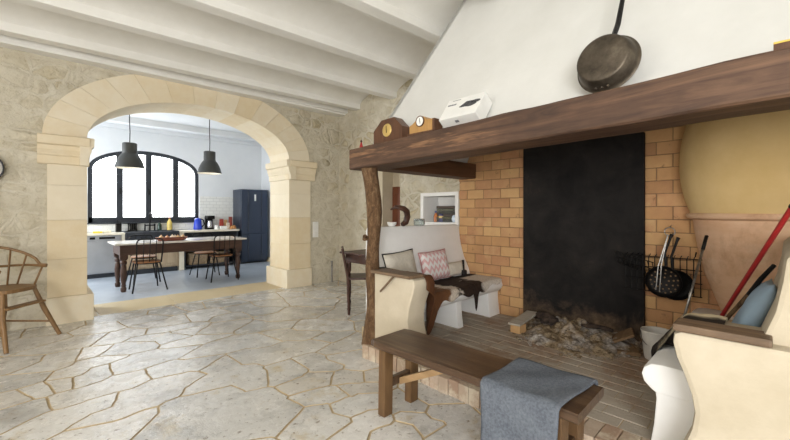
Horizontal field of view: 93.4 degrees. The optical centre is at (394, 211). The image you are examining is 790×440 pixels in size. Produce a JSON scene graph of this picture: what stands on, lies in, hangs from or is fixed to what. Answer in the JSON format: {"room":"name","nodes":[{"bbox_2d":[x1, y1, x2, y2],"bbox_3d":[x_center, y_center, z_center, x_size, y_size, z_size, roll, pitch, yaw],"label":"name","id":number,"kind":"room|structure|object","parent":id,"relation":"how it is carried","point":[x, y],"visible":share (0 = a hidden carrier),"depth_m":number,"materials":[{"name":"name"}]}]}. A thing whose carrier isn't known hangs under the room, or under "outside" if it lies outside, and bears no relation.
{"room":"historic interior","nodes":[
{"label":"historic interior","id":0,"kind":"room"},
{"bbox_2d":[0,47,338,330],"bbox_3d":[-3.770,-0.360,4.624,7.600,3.420,0.650,0,0,-44],"label":"wall","id":1,"kind":"structure","parent":0,"point":[31,84],"depth_m":4.05,"materials":[{"name":"stone"}]},
{"bbox_2d":[0,160,4,176],"bbox_3d":[-4.153,-0.316,3.745,0.304,0.572,0.072,0,0,-44],"label":"wall clock","id":2,"kind":"object","parent":1,"relation":"attached to","point":[2,168],"visible":1,"depth_m":3.82,"materials":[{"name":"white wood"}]},
{"bbox_2d":[37,133,94,326],"bbox_3d":[-3.923,0.210,4.424,0.483,2.120,0.805,0,0,-44],"label":"pillar","id":3,"kind":"structure","parent":1,"relation":"attached to","point":[69,299],"depth_m":4.19,"materials":[{"name":"beige stone"}]},
{"bbox_2d":[0,34,345,116],"bbox_3d":[-3.590,-1.825,4.235,7.320,0.250,0.240,0,0,-44],"label":"trim","id":4,"kind":"structure","parent":1,"relation":"attached to","point":[9,42],"depth_m":4.57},
{"bbox_2d":[42,74,308,162],"bbox_3d":[-2.895,-1.350,5.459,3.320,0.999,0.685,0,0,-44],"label":"stone arch","id":5,"kind":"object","parent":1,"relation":"attached to","point":[87,106],"depth_m":5.00,"materials":[{"name":"beige stone"}]},
{"bbox_2d":[265,159,316,288],"bbox_3d":[-1.810,0.210,6.465,0.561,2.120,0.805,0,0,-44],"label":"pillar","id":6,"kind":"structure","parent":1,"relation":"attached to","point":[290,256],"depth_m":6.26,"materials":[{"name":"beige stone"}]},
{"bbox_2d":[245,87,347,113],"bbox_3d":[-3.622,-1.850,4.290,7.365,0.200,0.140,0,0,-41],"label":"ceiling beam","id":7,"kind":"structure","parent":1,"relation":"attached to","point":[249,90],"depth_m":5.99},
{"bbox_2d":[313,222,317,236],"bbox_3d":[-1.387,0.304,6.460,0.080,0.245,0.024,0,0,-44],"label":"light switch","id":8,"kind":"object","parent":1,"relation":"attached to","point":[315,224],"visible":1,"depth_m":6.45,"materials":[{"name":"white paint"}]},
{"bbox_2d":[331,261,332,281],"bbox_3d":[-1.135,1.065,6.689,0.044,0.370,0.044,0,0,-44],"label":"metal pipe","id":9,"kind":"object","parent":1,"relation":"attached to","point":[331,261],"visible":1,"depth_m":6.67,"materials":[{"name":"metal"}]},
{"bbox_2d":[87,126,260,232],"bbox_3d":[-5.572,-0.250,8.000,6.100,3.200,0.350,0,0,-44],"label":"wall","id":10,"kind":"structure","parent":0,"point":[239,164],"depth_m":8.81,"materials":[{"name":"white paint"}]},
{"bbox_2d":[88,151,198,222],"bbox_3d":[-5.372,-0.545,8.081,2.020,1.530,0.110,0,0,-44],"label":"window","id":11,"kind":"structure","parent":10,"relation":"attached to","point":[175,217],"depth_m":8.06,"materials":[{"name":"metal"}]},
{"bbox_2d":[0,0,462,142],"bbox_3d":[-1.896,-1.945,2.826,8.000,0.290,12.900,0,0,-44],"label":"ceiling","id":12,"kind":"structure","parent":0,"point":[333,19],"depth_m":4.06,"materials":[{"name":"white paint"}]},
{"bbox_2d":[114,115,144,169],"bbox_3d":[-4.315,-1.256,6.051,0.412,1.088,0.412,0,0,-44],"label":"pendant lamp","id":13,"kind":"object","parent":12,"relation":"hanging from","point":[129,158],"visible":0.96,"depth_m":5.96,"materials":[{"name":"grey metal"}]},
{"bbox_2d":[197,119,221,174],"bbox_3d":[-3.437,-1.256,6.899,0.412,1.088,0.412,0,0,-44],"label":"pendant lamp","id":14,"kind":"object","parent":12,"relation":"hanging from","point":[209,166],"visible":0.96,"depth_m":6.80,"materials":[{"name":"grey metal"}]},
{"bbox_2d":[336,0,443,43],"bbox_3d":[-1.516,-1.850,2.110,7.365,0.200,0.140,0,0,-41],"label":"ceiling beam","id":15,"kind":"structure","parent":12,"relation":"attached to","point":[379,9],"depth_m":3.40,"materials":[{"name":"white wood"}]},
{"bbox_2d":[0,261,480,439],"bbox_3d":[-1.827,1.298,2.824,7.904,0.103,12.600,0,0,-44],"label":"floor","id":16,"kind":"structure","parent":0,"point":[229,412],"depth_m":2.90,"materials":[{"name":"stone"}]},
{"bbox_2d":[0,246,61,353],"bbox_3d":[-3.729,0.787,3.544,0.632,0.940,0.557,0,0,0],"label":"armchair","id":17,"kind":"object","parent":16,"relation":"on","point":[8,288],"visible":1,"depth_m":3.68,"materials":[{"name":"brown wood"}]},
{"bbox_2d":[87,235,120,278],"bbox_3d":[-5.729,0.849,7.227,0.600,0.803,0.544,0,0,-44],"label":"dishwasher","id":18,"kind":"object","parent":16,"relation":"on","point":[100,258],"visible":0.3,"depth_m":7.03,"materials":[{"name":"silver metal"}]},
{"bbox_2d":[87,232,124,235],"bbox_3d":[-5.733,0.425,7.239,0.710,0.040,0.600,0,0,-44],"label":"countertop","id":19,"kind":"structure","parent":18,"relation":"on","point":[89,233],"depth_m":7.06,"materials":[{"name":"white stone"}]},
{"bbox_2d":[115,220,121,231],"bbox_3d":[-5.594,0.280,7.527,0.090,0.250,0.120,0,0,-44],"label":"knife block","id":20,"kind":"object","parent":19,"relation":"on","point":[118,227],"visible":0.98,"depth_m":7.50,"materials":[{"name":"black metal"}]},
{"bbox_2d":[126,234,160,282],"bbox_3d":[-4.504,0.834,6.678,0.467,0.838,0.492,0,0,44],"label":"metal chair","id":21,"kind":"object","parent":16,"relation":"on","point":[152,256],"visible":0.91,"depth_m":6.66,"materials":[{"name":"black metal"}]},
{"bbox_2d":[129,238,167,293],"bbox_3d":[-3.996,0.834,5.994,0.467,0.838,0.492,0,0,45],"label":"metal chair","id":22,"kind":"object","parent":16,"relation":"on","point":[137,262],"visible":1,"depth_m":5.91,"materials":[{"name":"black metal"}]},
{"bbox_2d":[126,252,178,274],"bbox_3d":[-5.125,0.935,7.797,0.940,0.630,0.562,0,0,-44],"label":"base cabinet","id":23,"kind":"object","parent":16,"relation":"on","point":[170,261],"visible":0.34,"depth_m":7.71,"materials":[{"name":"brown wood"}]},
{"bbox_2d":[107,236,246,292],"bbox_3d":[-3.799,0.869,6.618,2.010,0.762,0.800,0,0,-44],"label":"kitchen table","id":24,"kind":"object","parent":16,"relation":"on","point":[121,249],"visible":0.88,"depth_m":6.20,"materials":[{"name":"brown wood"}]},
{"bbox_2d":[155,236,187,240],"bbox_3d":[-3.828,0.456,6.382,0.490,0.061,0.270,0,0,-44],"label":"dish","id":25,"kind":"object","parent":24,"relation":"on","point":[169,238],"visible":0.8,"depth_m":6.28,"materials":[{"name":"brown wood"}]},
{"bbox_2d":[177,233,183,269],"bbox_3d":[-4.768,0.849,8.179,0.095,0.803,0.570,0,0,-44],"label":"pier","id":26,"kind":"object","parent":16,"relation":"on","point":[181,254],"visible":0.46,"depth_m":7.97,"materials":[{"name":"white paint"}]},
{"bbox_2d":[189,232,219,277],"bbox_3d":[-3.756,0.834,7.373,0.492,0.838,0.467,0,0,-41],"label":"metal chair","id":27,"kind":"object","parent":16,"relation":"on","point":[203,252],"visible":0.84,"depth_m":7.36,"materials":[{"name":"black metal"}]},
{"bbox_2d":[184,231,237,269],"bbox_3d":[-4.321,0.850,8.624,1.155,0.800,0.530,0,0,-44],"label":"open shelf","id":28,"kind":"object","parent":16,"relation":"on","point":[235,233],"visible":0.23,"depth_m":8.78,"materials":[{"name":"wood"}]},
{"bbox_2d":[186,251,207,264],"bbox_3d":[-4.499,1.038,8.399,0.405,0.252,0.447,0,0,-44],"label":"basket","id":29,"kind":"object","parent":28,"relation":"on","point":[189,255],"visible":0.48,"depth_m":8.24,"materials":[{"name":"wicker"}]},
{"bbox_2d":[178,229,238,232],"bbox_3d":[-4.345,0.425,8.580,1.270,0.040,0.600,0,0,-44],"label":"countertop","id":30,"kind":"structure","parent":28,"relation":"on","point":[190,230],"depth_m":8.37,"materials":[{"name":"white stone"}]},
{"bbox_2d":[122,230,178,239],"bbox_3d":[-5.130,0.508,7.801,0.930,0.223,0.610,0,0,-44],"label":"sink","id":31,"kind":"object","parent":30,"relation":"in","point":[155,233],"visible":0.43,"depth_m":7.59,"materials":[{"name":"metal"}]},
{"bbox_2d":[128,223,136,230],"bbox_3d":[-5.508,0.319,7.804,0.160,0.157,0.070,0,0,-44],"label":"dish rack","id":32,"kind":"object","parent":31,"relation":"on","point":[135,224],"visible":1,"depth_m":7.78,"materials":[{"name":"black metal"}]},
{"bbox_2d":[144,212,154,230],"bbox_3d":[-5.222,0.203,7.955,0.208,0.403,0.208,0,0,-44],"label":"kitchen faucet","id":33,"kind":"object","parent":31,"relation":"on","point":[150,213],"visible":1,"depth_m":8.01,"materials":[{"name":"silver metal"}]},
{"bbox_2d":[157,221,161,229],"bbox_3d":[-5.155,0.297,8.145,0.082,0.200,0.082,0,0,-44],"label":"soap bottle","id":34,"kind":"object","parent":31,"relation":"on","point":[159,226],"visible":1,"depth_m":8.12,"materials":[{"name":"green glass"}]},
{"bbox_2d":[167,217,171,229],"bbox_3d":[-5.012,0.252,8.270,0.103,0.290,0.103,0,0,-44],"label":"detergent bottle","id":35,"kind":"object","parent":31,"relation":"on","point":[169,222],"visible":1,"depth_m":8.24,"materials":[{"name":"yellow plastic"}]},
{"bbox_2d":[193,218,204,229],"bbox_3d":[-4.517,0.270,8.566,0.224,0.270,0.180,0,0,-44],"label":"kettle","id":36,"kind":"object","parent":30,"relation":"on","point":[198,225],"visible":1,"depth_m":8.50,"materials":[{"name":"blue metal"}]},
{"bbox_2d":[205,216,214,228],"bbox_3d":[-4.353,0.245,8.739,0.160,0.320,0.220,0,0,-44],"label":"coffee maker","id":37,"kind":"object","parent":30,"relation":"on","point":[208,219],"visible":0.89,"depth_m":8.69,"materials":[{"name":"black metal"}]},
{"bbox_2d":[219,219,223,225],"bbox_3d":[-4.159,0.285,8.912,0.090,0.240,0.059,0,0,-44],"label":"packet","id":38,"kind":"object","parent":30,"relation":"on","point":[221,221],"visible":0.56,"depth_m":8.90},
{"bbox_2d":[207,250,223,262],"bbox_3d":[-4.168,1.038,8.718,0.444,0.252,0.448,0,0,-44],"label":"basket","id":39,"kind":"object","parent":28,"relation":"on","point":[221,259],"visible":0.3,"depth_m":8.58,"materials":[{"name":"wicker"}]},
{"bbox_2d":[206,235,238,282],"bbox_3d":[-3.217,0.834,6.886,0.492,0.838,0.467,0,0,-42],"label":"metal chair","id":40,"kind":"object","parent":16,"relation":"on","point":[224,254],"visible":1,"depth_m":6.79,"materials":[{"name":"black metal"}]},
{"bbox_2d":[233,189,267,263],"bbox_3d":[-3.618,0.350,9.324,0.670,1.800,0.540,0,0,-44],"label":"fridge","id":41,"kind":"object","parent":16,"relation":"on","point":[250,207],"visible":0.95,"depth_m":9.12,"materials":[{"name":"blue metal"}]},
{"bbox_2d":[340,249,365,310],"bbox_3d":[-0.210,0.874,4.795,0.840,0.752,0.550,0,0,-44],"label":"side table","id":42,"kind":"object","parent":16,"relation":"on","point":[352,256],"visible":0.16,"depth_m":4.60,"materials":[{"name":"brown wood"}]},
{"bbox_2d":[341,246,365,314],"bbox_3d":[-0.445,0.848,4.725,0.474,0.805,0.396,0,0,-8],"label":"wooden chair","id":43,"kind":"object","parent":16,"relation":"on","point":[354,276],"visible":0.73,"depth_m":4.52,"materials":[{"name":"brown wood"}]},
{"bbox_2d":[366,224,501,337],"bbox_3d":[0.408,0.705,3.738,1.720,1.110,0.930,0,0,-44],"label":"bench","id":44,"kind":"object","parent":16,"relation":"on","point":[400,296],"visible":0.67,"depth_m":3.69,"materials":[{"name":"white paint"}]},
{"bbox_2d":[387,222,396,225],"bbox_3d":[-0.032,0.124,3.855,0.100,0.048,0.098,0,0,-44],"label":"dish","id":45,"kind":"object","parent":44,"relation":"on","point":[388,223],"visible":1,"depth_m":3.82,"materials":[{"name":"white ceramic"}]},
{"bbox_2d":[382,248,417,272],"bbox_3d":[0.063,0.558,3.663,0.161,0.361,0.459,0,0,41],"label":"cushion","id":46,"kind":"object","parent":44,"relation":"on","point":[403,260],"visible":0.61,"depth_m":3.62,"materials":[{"name":"fabric"}]},
{"bbox_2d":[390,205,409,225],"bbox_3d":[0.074,0.044,3.914,0.240,0.227,0.120,0,0,-44],"label":"curved horn","id":47,"kind":"object","parent":44,"relation":"on","point":[404,209],"visible":1,"depth_m":3.92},
{"bbox_2d":[414,218,424,224],"bbox_3d":[0.270,0.108,4.154,0.124,0.080,0.124,0,0,-44],"label":"glass jar","id":48,"kind":"object","parent":44,"relation":"on","point":[418,221],"visible":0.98,"depth_m":4.10,"materials":[{"name":"white"}]},
{"bbox_2d":[380,267,501,334],"bbox_3d":[0.571,0.787,3.669,1.528,0.573,0.657,0,0,-44],"label":"cowhide","id":49,"kind":"object","parent":44,"relation":"on","point":[449,289],"visible":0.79,"depth_m":3.60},
{"bbox_2d":[418,248,450,279],"bbox_3d":[0.428,0.572,3.998,0.452,0.328,0.166,0,0,-40],"label":"cushion","id":50,"kind":"object","parent":49,"relation":"on","point":[434,263],"visible":0.92,"depth_m":3.92,"materials":[{"name":"pink fabric"}]},
{"bbox_2d":[448,261,462,275],"bbox_3d":[0.676,0.644,4.223,0.341,0.155,0.097,0,0,-43],"label":"cushion","id":51,"kind":"object","parent":49,"relation":"on","point":[455,268],"visible":0.69,"depth_m":4.19,"materials":[{"name":"fabric"}]},
{"bbox_2d":[461,260,466,275],"bbox_3d":[0.785,0.637,4.254,0.060,0.178,0.059,0,0,-44],"label":"brush","id":52,"kind":"object","parent":49,"relation":"on","point":[464,272],"visible":1,"depth_m":4.24,"materials":[{"name":"black metal"}]},
{"bbox_2d":[371,329,603,439],"bbox_3d":[0.401,1.027,2.027,1.240,0.446,0.343,0,0,45],"label":"wooden bench","id":53,"kind":"object","parent":16,"relation":"on","point":[441,356],"visible":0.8,"depth_m":2.12,"materials":[{"name":"brown wood"}]},
{"bbox_2d":[480,357,598,439],"bbox_3d":[0.673,1.007,1.746,0.421,0.446,0.391,0,0,-44],"label":"blanket","id":54,"kind":"object","parent":53,"relation":"on","point":[523,399],"visible":0.98,"depth_m":1.67,"materials":[{"name":"grey fabric"}]},
{"bbox_2d":[349,0,789,439],"bbox_3d":[1.409,-0.355,2.723,1.910,3.250,3.840,0,0,-44],"label":"fireplace","id":55,"kind":"object","parent":16,"relation":"on","point":[558,176],"visible":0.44,"depth_m":2.97,"materials":[{"name":"tile"}]},
{"bbox_2d":[374,117,408,143],"bbox_3d":[-0.034,-0.669,3.100,0.111,0.205,0.343,0,0,-44],"label":"mantel clock","id":56,"kind":"object","parent":55,"relation":"on","point":[392,128],"visible":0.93,"depth_m":3.04,"materials":[{"name":"brown wood"}]},
{"bbox_2d":[407,116,442,135],"bbox_3d":[0.223,-0.645,2.800,0.110,0.144,0.262,0,0,-44],"label":"mantel clock","id":57,"kind":"object","parent":55,"relation":"on","point":[422,124],"visible":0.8,"depth_m":2.74,"materials":[{"name":"brown wood"}]},
{"bbox_2d":[439,91,491,127],"bbox_3d":[0.496,-0.705,2.627,0.211,0.230,0.310,0,0,-44],"label":"product box","id":58,"kind":"object","parent":55,"relation":"on","point":[474,107],"visible":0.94,"depth_m":2.56,"materials":[{"name":"cardboard"},{"name":"printed paper"}]},
{"bbox_2d":[460,98,479,106],"bbox_3d":[0.513,-0.747,2.555,0.039,0.050,0.163,0,0,-44],"label":"picture","id":59,"kind":"object","parent":58,"relation":"attached to","point":[471,102],"depth_m":2.55},
{"bbox_2d":[510,324,525,333],"bbox_3d":[1.164,1.095,3.516,0.110,0.081,0.100,0,0,-38],"label":"firebrick","id":60,"kind":"object","parent":55,"relation":"on","point":[515,329],"visible":0.77,"depth_m":3.48,"materials":[{"name":"orange brick"}]},
{"bbox_2d":[508,310,535,326],"bbox_3d":[1.258,1.036,3.634,0.120,0.044,0.460,0,0,41],"label":"stone slab","id":61,"kind":"object","parent":60,"relation":"on","point":[527,315],"visible":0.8,"depth_m":3.59,"materials":[{"name":"grey stone"}]},
{"bbox_2d":[508,316,643,360],"bbox_3d":[1.493,1.056,3.283,0.731,0.187,1.141,0,0,-44],"label":"heap","id":62,"kind":"object","parent":55,"relation":"on","point":[565,335],"visible":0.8,"depth_m":3.17,"materials":[{"name":"grey stone"}]},
{"bbox_2d":[536,312,555,324],"bbox_3d":[1.450,1.015,3.580,0.088,0.104,0.290,0,0,-4],"label":"log","id":63,"kind":"object","parent":62,"relation":"on","point":[540,315],"visible":0.79,"depth_m":3.52,"materials":[{"name":"brown wood"}]},
{"bbox_2d":[540,317,558,323],"bbox_3d":[1.445,1.015,3.483,0.207,0.075,0.060,0,0,-26],"label":"log","id":64,"kind":"object","parent":62,"relation":"on","point":[545,320],"visible":0.77,"depth_m":3.44,"materials":[{"name":"brown wood"}]},
{"bbox_2d":[581,324,613,332],"bbox_3d":[1.774,1.016,3.272,0.037,0.053,0.264,0,0,-40],"label":"log","id":65,"kind":"object","parent":62,"relation":"on","point":[590,326],"visible":1,"depth_m":3.25,"materials":[{"name":"brown wood"}]},
{"bbox_2d":[612,328,634,343],"bbox_3d":[1.910,1.047,3.144,0.181,0.110,0.220,0,0,29],"label":"plank","id":66,"kind":"object","parent":62,"relation":"on","point":[628,333],"visible":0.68,"depth_m":3.09,"materials":[{"name":"brown wood"}]},
{"bbox_2d":[373,0,789,162],"bbox_3d":[1.565,-1.265,2.741,1.660,1.430,3.630,0,0,-44],"label":"hood","id":67,"kind":"object","parent":55,"relation":"attached to","point":[524,54],"depth_m":2.49,"materials":[{"name":"paint"}]},
{"bbox_2d":[577,0,641,92],"bbox_3d":[1.157,-1.055,2.029,0.291,0.860,0.390,0,0,28],"label":"frying pan","id":68,"kind":"object","parent":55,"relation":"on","point":[609,61],"visible":0.98,"depth_m":1.90,"materials":[{"name":"black metal"}]},
{"bbox_2d":[577,34,641,92],"bbox_3d":[1.098,-0.779,1.942,0.138,0.308,0.312,0,0,-44],"label":"bowl","id":69,"kind":"object","parent":68,"relation":"on","point":[609,61],"depth_m":1.89,"materials":[{"name":"metal"}]},
{"bbox_2d":[617,344,640,356],"bbox_3d":[1.885,1.121,3.044,0.160,0.032,0.220,0,0,17],"label":"plank","id":70,"kind":"object","parent":55,"relation":"on","point":[635,352],"visible":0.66,"depth_m":2.95,"materials":[{"name":"brown wood"}]},
{"bbox_2d":[640,326,668,359],"bbox_3d":[2.027,1.026,2.882,0.212,0.223,0.219,0,0,-44],"label":"bucket","id":71,"kind":"object","parent":55,"relation":"on","point":[651,335],"visible":0.56,"depth_m":2.87,"materials":[{"name":"metal"}]},
{"bbox_2d":[624,252,701,297],"bbox_3d":[2.188,0.485,3.045,0.116,0.338,0.520,0,0,-44],"label":"rack","id":72,"kind":"object","parent":55,"relation":"attached to","point":[680,258],"visible":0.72,"depth_m":3.05,"materials":[{"name":"black metal"}]},
{"bbox_2d":[614,250,662,273],"bbox_3d":[2.059,0.355,3.076,0.420,0.358,0.114,0,0,25],"label":"grill","id":73,"kind":"object","parent":72,"relation":"hanging from","point":[644,266],"visible":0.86,"depth_m":3.10,"materials":[{"name":"black metal"}]},
{"bbox_2d":[645,234,682,297],"bbox_3d":[2.144,0.423,2.961,0.079,0.503,0.249,0,0,-44],"label":"pan","id":74,"kind":"object","parent":72,"relation":"hanging from","point":[671,280],"visible":1,"depth_m":2.94,"materials":[{"name":"black metal"}]},
{"bbox_2d":[645,266,682,297],"bbox_3d":[2.130,0.550,2.947,0.036,0.249,0.249,0,0,-44],"label":"bowl","id":75,"kind":"object","parent":74,"relation":"on","point":[671,280],"depth_m":2.95,"materials":[{"name":"black metal"}]},
{"bbox_2d":[669,237,694,300],"bbox_3d":[2.215,0.443,2.931,0.079,0.493,0.240,0,0,-44],"label":"pan","id":76,"kind":"object","parent":72,"relation":"hanging from","point":[687,280],"visible":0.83,"depth_m":2.89,"materials":[{"name":"black metal"}]},
{"bbox_2d":[669,270,694,300],"bbox_3d":[2.200,0.570,2.917,0.036,0.240,0.240,0,0,-44],"label":"bowl","id":77,"kind":"object","parent":76,"relation":"on","point":[687,280],"depth_m":2.88,"materials":[{"name":"black metal"}]},
{"bbox_2d":[655,225,675,290],"bbox_3d":[2.176,0.368,2.994,0.203,0.525,0.070,0,0,-18],"label":"tongs","id":78,"kind":"object","parent":55,"relation":"hanging from","point":[667,235],"visible":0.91,"depth_m":2.96,"materials":[{"name":"metal"}]},
{"bbox_2d":[683,235,708,315],"bbox_3d":[2.021,0.439,2.506,0.352,0.560,0.022,0,0,-29],"label":"poker","id":79,"kind":"object","parent":55,"relation":"on","point":[704,243],"visible":0.83,"depth_m":2.51,"materials":[{"name":"metal"}]},
{"bbox_2d":[679,110,789,316],"bbox_3d":[2.531,0.083,2.417,0.520,2.135,1.170,0,0,-44],"label":"oven","id":80,"kind":"object","parent":55,"relation":"on","point":[734,172],"visible":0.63,"depth_m":2.47,"materials":[{"name":"paint"}]},
{"bbox_2d":[773,39,789,49],"bbox_3d":[1.573,-0.624,1.379,0.140,0.044,0.238,0,0,-44],"label":"wooden box","id":81,"kind":"object","parent":55,"relation":"on","point":[782,44],"visible":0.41,"depth_m":1.40,"materials":[{"name":"brown wood"}]},
{"bbox_2d":[642,237,789,439],"bbox_3d":[1.998,0.695,2.059,1.765,1.130,0.785,0,0,-44],"label":"bench","id":82,"kind":"object","parent":16,"relation":"on","point":[729,381],"visible":0.89,"depth_m":1.51,"materials":[{"name":"white paint"}]},
{"bbox_2d":[651,313,732,356],"bbox_3d":[1.753,0.665,2.169,1.269,0.333,0.337,0,0,-44],"label":"animal hide","id":83,"kind":"object","parent":82,"relation":"on","point":[668,337],"visible":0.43,"depth_m":1.83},
{"bbox_2d":[726,264,775,319],"bbox_3d":[1.834,0.482,1.970,0.023,0.455,0.322,0,0,-7],"label":"tool","id":84,"kind":"object","parent":83,"relation":"on","point":[771,268],"visible":0.7,"depth_m":1.91,"materials":[{"name":"dark wood"},{"name":"black iron"}]},
{"bbox_2d":[731,279,776,326],"bbox_3d":[1.780,0.529,1.863,0.193,0.406,0.375,0,0,41],"label":"pillow","id":85,"kind":"object","parent":83,"relation":"on","point":[755,308],"visible":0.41,"depth_m":1.74,"materials":[{"name":"blue fabric"}]},
{"bbox_2d":[720,204,789,315],"bbox_3d":[1.845,0.340,1.950,0.125,0.767,0.907,0,0,19],"label":"shovel","id":86,"kind":"object","parent":83,"relation":"on","point":[785,217],"visible":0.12,"depth_m":1.79,"materials":[{"name":"red paint"}]},
{"bbox_2d":[261,147,269,256],"bbox_3d":[-2.294,-0.250,8.767,0.320,3.200,3.400,0,0,-44],"label":"wall","id":87,"kind":"structure","parent":0,"point":[265,184],"depth_m":9.59,"materials":[{"name":"white paint"}]},
{"bbox_2d":[96,122,261,146],"bbox_3d":[-5.543,-1.765,7.826,5.700,0.090,0.080,0,0,-44],"label":"ceiling beam","id":88,"kind":"structure","parent":87,"relation":"attached to","point":[103,124],"depth_m":8.35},
{"bbox_2d":[107,116,255,140],"bbox_3d":[-4.938,-1.745,7.200,5.700,0.130,0.120,0,0,-44],"label":"trim","id":89,"kind":"structure","parent":87,"relation":"attached to","point":[122,119],"depth_m":7.62,"materials":[{"name":"white paint"}]},
{"bbox_2d":[339,79,459,285],"bbox_3d":[0.121,-0.360,5.956,0.450,3.420,3.000,0,0,-44],"label":"wall","id":90,"kind":"structure","parent":0,"point":[355,126],"depth_m":6.35,"materials":[{"name":"stone"}]},
{"bbox_2d":[0,20,359,110],"bbox_3d":[-3.378,-1.850,4.038,7.365,0.200,0.140,0,0,-41],"label":"ceiling beam","id":91,"kind":"structure","parent":90,"relation":"attached to","point":[6,28],"depth_m":4.42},
{"bbox_2d":[9,0,396,98],"bbox_3d":[-2.753,-1.850,3.390,7.365,0.200,0.140,0,0,-41],"label":"ceiling beam","id":92,"kind":"structure","parent":90,"relation":"attached to","point":[71,8],"depth_m":3.86,"materials":[{"name":"white wood"}]},
{"bbox_2d":[171,0,419,78],"bbox_3d":[-2.142,-1.850,2.757,7.365,0.200,0.140,0,0,-41],"label":"ceiling beam","id":93,"kind":"structure","parent":90,"relation":"attached to","point":[222,8],"depth_m":3.70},
{"bbox_2d":[378,171,399,226],"bbox_3d":[0.008,0.265,5.972,0.330,1.970,0.620,0,0,-44],"label":"trim","id":94,"kind":"structure","parent":90,"relation":"attached to","point":[387,180],"depth_m":6.01,"materials":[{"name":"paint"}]},
{"bbox_2d":[392,187,399,225],"bbox_3d":[0.116,0.420,5.965,0.055,1.660,0.460,0,0,-44],"label":"door","id":95,"kind":"structure","parent":90,"relation":"in","point":[395,190],"depth_m":6.04,"materials":[{"name":"brown wood"}]},
{"bbox_2d":[420,191,458,225],"bbox_3d":[0.726,-0.040,5.240,0.355,0.460,0.670,0,0,-44],"label":"trim","id":96,"kind":"structure","parent":90,"relation":"attached to","point":[429,202],"depth_m":5.33,"materials":[{"name":"white paint"}]},
{"bbox_2d":[434,211,437,221],"bbox_3d":[0.588,0.061,5.322,0.068,0.157,0.068,0,0,-44],"label":"bottle","id":97,"kind":"object","parent":96,"relation":"on","point":[435,214],"visible":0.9,"depth_m":5.30,"materials":[{"name":"orange glass"}]},
{"bbox_2d":[439,214,442,221],"bbox_3d":[0.661,0.069,5.247,0.091,0.142,0.090,0,0,-44],"label":"jar","id":98,"kind":"object","parent":96,"relation":"on","point":[440,215],"visible":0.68,"depth_m":5.21,"materials":[{"name":"glass"}]},
{"bbox_2d":[437,219,451,221],"bbox_3d":[0.809,0.121,5.216,0.220,0.036,0.400,0,0,-44],"label":"magazine","id":99,"kind":"object","parent":96,"relation":"on","point":[444,220],"visible":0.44,"depth_m":5.16,"materials":[{"name":"grey paper"}]},
{"bbox_3d":[0.809,0.083,5.215,0.400,0.036,0.220,0,0,41],"label":"magazine","id":100,"kind":"object","parent":99,"relation":"on","visible":0},
{"bbox_2d":[437,214,454,216],"bbox_3d":[0.808,0.046,5.216,0.220,0.036,0.400,0,0,-38],"label":"magazine","id":101,"kind":"object","parent":100,"relation":"on","point":[444,215],"visible":0.4,"depth_m":5.14,"materials":[{"name":"grey paper"}]},
{"bbox_2d":[437,211,454,213],"bbox_3d":[0.809,0.009,5.215,0.400,0.036,0.220,0,0,39],"label":"magazine","id":102,"kind":"object","parent":101,"relation":"on","point":[438,212],"visible":0.51,"depth_m":5.16,"materials":[{"name":"grey paper"}]},
{"bbox_2d":[437,209,454,210],"bbox_3d":[0.808,-0.029,5.216,0.220,0.036,0.400,0,0,-41],"label":"magazine","id":103,"kind":"object","parent":102,"relation":"on","point":[437,209],"visible":0.34,"depth_m":5.16,"materials":[{"name":"grey paper"}]},
{"bbox_2d":[437,206,454,208],"bbox_3d":[0.809,-0.067,5.215,0.400,0.036,0.220,0,0,40],"label":"magazine","id":104,"kind":"object","parent":103,"relation":"on","point":[438,207],"visible":0.51,"depth_m":5.16,"materials":[{"name":"grey paper"}]},
{"bbox_2d":[439,197,454,205],"bbox_3d":[0.918,0.000,5.405,0.170,0.700,0.700,0,0,-44],"label":"wall niche","id":105,"kind":"object","parent":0,"point":[443,201],"depth_m":5.45,"materials":[{"name":"white paint"}]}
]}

